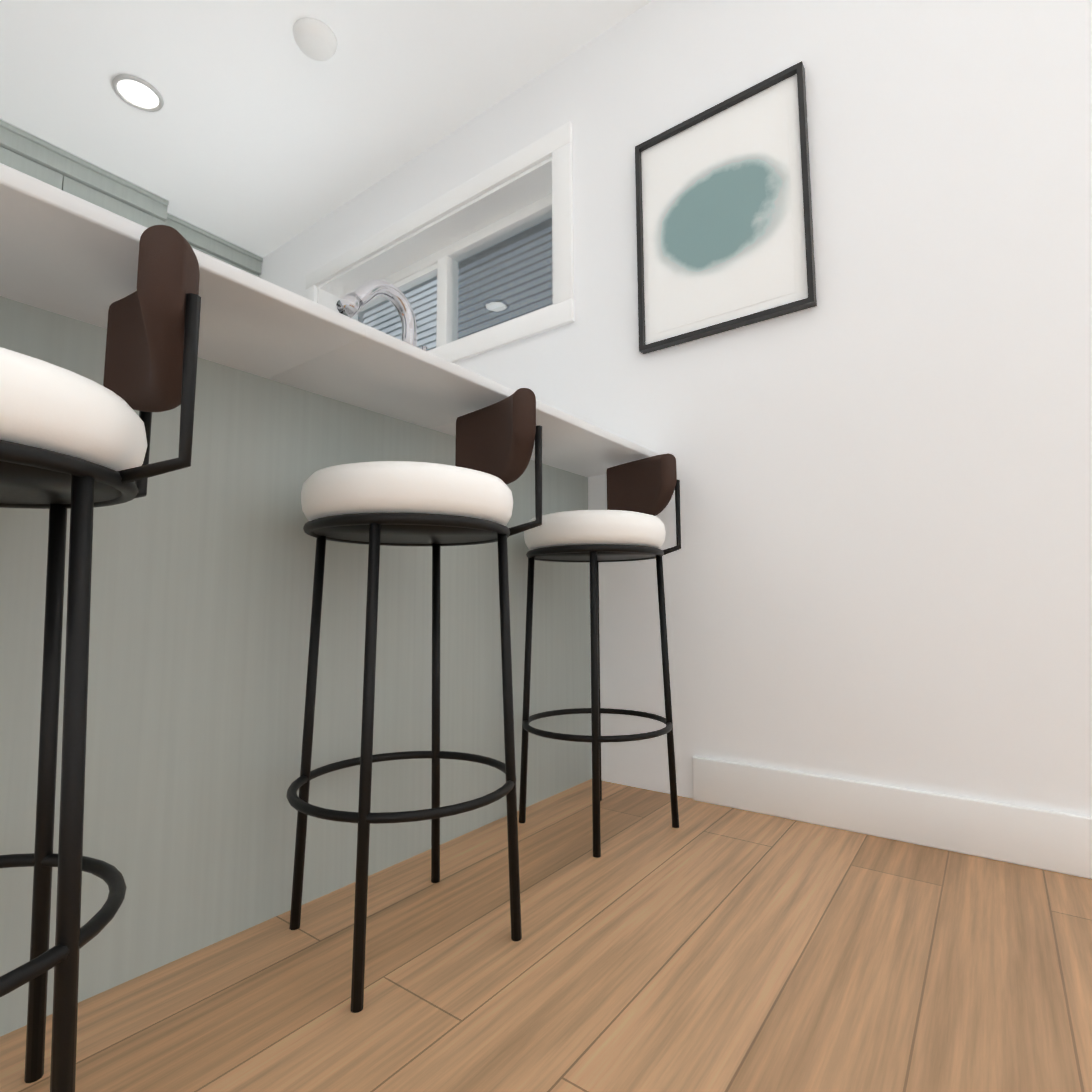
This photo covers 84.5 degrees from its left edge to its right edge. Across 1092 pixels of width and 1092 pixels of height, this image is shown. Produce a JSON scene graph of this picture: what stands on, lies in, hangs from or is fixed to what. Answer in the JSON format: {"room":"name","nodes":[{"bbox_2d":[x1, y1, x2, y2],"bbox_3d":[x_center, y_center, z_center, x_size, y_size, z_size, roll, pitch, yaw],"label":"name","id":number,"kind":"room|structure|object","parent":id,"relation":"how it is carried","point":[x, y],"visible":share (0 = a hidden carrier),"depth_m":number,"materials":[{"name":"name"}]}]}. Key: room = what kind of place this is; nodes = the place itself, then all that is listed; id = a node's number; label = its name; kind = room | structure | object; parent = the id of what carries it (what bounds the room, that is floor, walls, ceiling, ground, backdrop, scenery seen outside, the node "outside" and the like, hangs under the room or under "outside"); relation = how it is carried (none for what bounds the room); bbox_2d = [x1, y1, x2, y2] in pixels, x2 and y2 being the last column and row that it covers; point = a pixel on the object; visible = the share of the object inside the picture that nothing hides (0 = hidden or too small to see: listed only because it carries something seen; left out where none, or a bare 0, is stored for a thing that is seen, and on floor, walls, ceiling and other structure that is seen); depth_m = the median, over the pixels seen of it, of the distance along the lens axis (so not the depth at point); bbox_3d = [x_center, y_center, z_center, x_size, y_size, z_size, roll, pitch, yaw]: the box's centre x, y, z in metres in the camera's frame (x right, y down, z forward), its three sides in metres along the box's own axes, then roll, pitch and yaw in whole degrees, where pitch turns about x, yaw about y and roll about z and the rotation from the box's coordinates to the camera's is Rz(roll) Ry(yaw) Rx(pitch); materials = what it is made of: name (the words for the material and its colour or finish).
{"room":"kitchen","nodes":[
{"label":"kitchen","id":0,"kind":"room"},
{"bbox_2d":[0,0,651,257],"bbox_3d":[-0.213,-1.841,0.573,6.377,0.080,3.308,-4,-7,36],"label":"ceiling","id":1,"kind":"structure","parent":0,"point":[260,133],"depth_m":2.14,"materials":[{"name":"white paint"}]},
{"bbox_2d":[112,74,163,111],"bbox_3d":[-1.472,-1.634,2.171,0.158,0.018,0.158,-4,-7,36],"label":"recessed light","id":2,"kind":"object","parent":1,"relation":"in","point":[138,93],"visible":1,"depth_m":2.17,"materials":[{"name":"grey plastic"}]},
{"bbox_2d":[293,18,337,60],"bbox_3d":[-0.753,-1.643,1.963,0.136,0.035,0.136,-4,-7,36],"label":"smoke detector","id":3,"kind":"object","parent":1,"relation":"attached to","point":[315,39],"visible":1,"depth_m":1.94,"materials":[{"name":"white plastic"}]},
{"bbox_2d":[0,779,1091,1091],"bbox_3d":[-0.112,0.587,0.456,6.377,0.060,3.608,-4,-7,36],"label":"floor","id":4,"kind":"structure","parent":0,"point":[706,947],"depth_m":0.82,"materials":[{"name":"brown wood"}]},
{"bbox_2d":[0,291,87,1036],"bbox_3d":[-1.010,0.139,0.762,0.589,0.901,0.449,-4,-7,36],"label":"panel","id":5,"kind":"object","parent":4,"relation":"on","point":[35,330],"depth_m":0.75,"materials":[{"name":"grey wood"}]},
{"bbox_2d":[0,225,200,1091],"bbox_3d":[-0.554,0.116,0.534,0.352,0.896,0.386,-4,-7,36],"label":"stool","id":6,"kind":"object","parent":4,"relation":"on","point":[78,445],"visible":1,"depth_m":0.57,"materials":[{"name":"white leather"}]},
{"bbox_2d":[46,319,355,1015],"bbox_3d":[-0.749,0.172,1.112,0.589,0.901,0.428,-4,-7,36],"label":"panel","id":7,"kind":"object","parent":4,"relation":"on","point":[202,591],"depth_m":0.94,"materials":[{"name":"grey wood"}]},
{"bbox_2d":[0,163,659,475],"bbox_3d":[-0.528,-0.279,1.248,0.866,0.020,1.765,-4,-7,36],"label":"countertop","id":8,"kind":"structure","parent":7,"relation":"on","point":[64,251],"depth_m":0.85,"materials":[{"name":"white stone"}]},
{"bbox_2d":[336,279,428,440],"bbox_3d":[-0.376,-0.456,1.410,0.101,0.363,0.234,-4,-7,36],"label":"faucet","id":9,"kind":"object","parent":8,"relation":"on","point":[352,303],"depth_m":1.43,"materials":[{"name":"silver metal"}]},
{"bbox_2d":[286,388,541,1012],"bbox_3d":[-0.213,0.160,0.998,0.352,0.896,0.391,-4,-7,36],"label":"stool","id":10,"kind":"object","parent":4,"relation":"on","point":[467,499],"visible":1,"depth_m":0.93,"materials":[{"name":"white leather"}]},
{"bbox_2d":[344,403,499,886],"bbox_3d":[-0.493,0.204,1.453,0.589,0.901,0.427,-4,-7,36],"label":"panel","id":11,"kind":"object","parent":4,"relation":"on","point":[469,574],"depth_m":1.27,"materials":[{"name":"grey wood"}]},
{"bbox_2d":[500,459,591,818],"bbox_3d":[-0.232,0.237,1.803,0.589,0.901,0.448,-4,-7,36],"label":"panel","id":12,"kind":"object","parent":4,"relation":"on","point":[560,678],"depth_m":1.64,"materials":[{"name":"grey wood"}]},
{"bbox_2d":[519,453,680,857],"bbox_3d":[0.130,0.203,1.457,0.352,0.896,0.391,-4,-7,36],"label":"stool","id":13,"kind":"object","parent":4,"relation":"on","point":[627,525],"visible":1,"depth_m":1.39,"materials":[{"name":"white leather"}]},
{"bbox_2d":[259,0,1091,816],"bbox_3d":[0.667,-0.517,1.624,5.977,2.358,0.220,-4,-7,36],"label":"wall","id":14,"kind":"structure","parent":0,"point":[877,566],"depth_m":1.42,"materials":[{"name":"white paint"}]},
{"bbox_2d":[305,122,573,362],"bbox_3d":[-0.466,-1.006,2.509,1.544,0.687,0.245,-4,-7,36],"label":"window unit","id":15,"kind":"structure","parent":14,"relation":"in","point":[553,175],"depth_m":2.37,"materials":[{"name":"white"}]},
{"bbox_2d":[635,61,816,353],"bbox_3d":[0.469,-0.899,1.650,0.478,0.640,0.028,-4,-7,36],"label":"picture frame","id":16,"kind":"object","parent":14,"relation":"attached to","point":[724,229],"visible":0.96,"depth_m":1.63,"materials":[{"name":"black plastic"}]},
{"bbox_2d":[650,90,795,334],"bbox_3d":[0.469,-0.899,1.651,0.388,0.550,0.001,-4,-7,36],"label":"art","id":17,"kind":"object","parent":16,"relation":"attached to","point":[723,192],"depth_m":1.64},
{"bbox_2d":[692,756,1091,878],"bbox_3d":[1.693,0.508,0.613,3.255,0.110,0.013,-4,-7,36],"label":"baseboard","id":18,"kind":"structure","parent":14,"relation":"attached to","point":[1058,842],"depth_m":1.28,"materials":[{"name":"white wood"}]},
{"bbox_3d":[-2.620,-0.428,2.375,0.200,2.358,2.928,-4,-7,36],"label":"wall","id":19,"kind":"structure","parent":0,"visible":0},
{"bbox_2d":[0,119,168,227],"bbox_3d":[-2.129,-1.289,2.552,0.478,0.611,0.758,-4,-7,36],"label":"upper cabinet","id":20,"kind":"object","parent":19,"relation":"attached to","point":[27,153],"visible":0.33,"depth_m":2.49,"materials":[{"name":"green wood"}]},
{"bbox_2d":[165,213,262,276],"bbox_3d":[-1.792,-1.042,3.061,0.382,1.006,0.493,-4,-7,36],"label":"upper cabinet","id":21,"kind":"object","parent":19,"relation":"attached to","point":[210,244],"visible":0.21,"depth_m":3.02,"materials":[{"name":"green wood"}]},
{"label":"outside","id":22,"kind":"structure","parent":0,"visible":0},
{"bbox_2d":[358,217,552,350],"bbox_3d":[-0.077,-0.801,3.013,3.794,3.200,0.010,-4,-7,36],"label":"window blind","id":23,"kind":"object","parent":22,"point":[424,283],"depth_m":3.28,"materials":[{"name":"grey plastic"}]}
]}

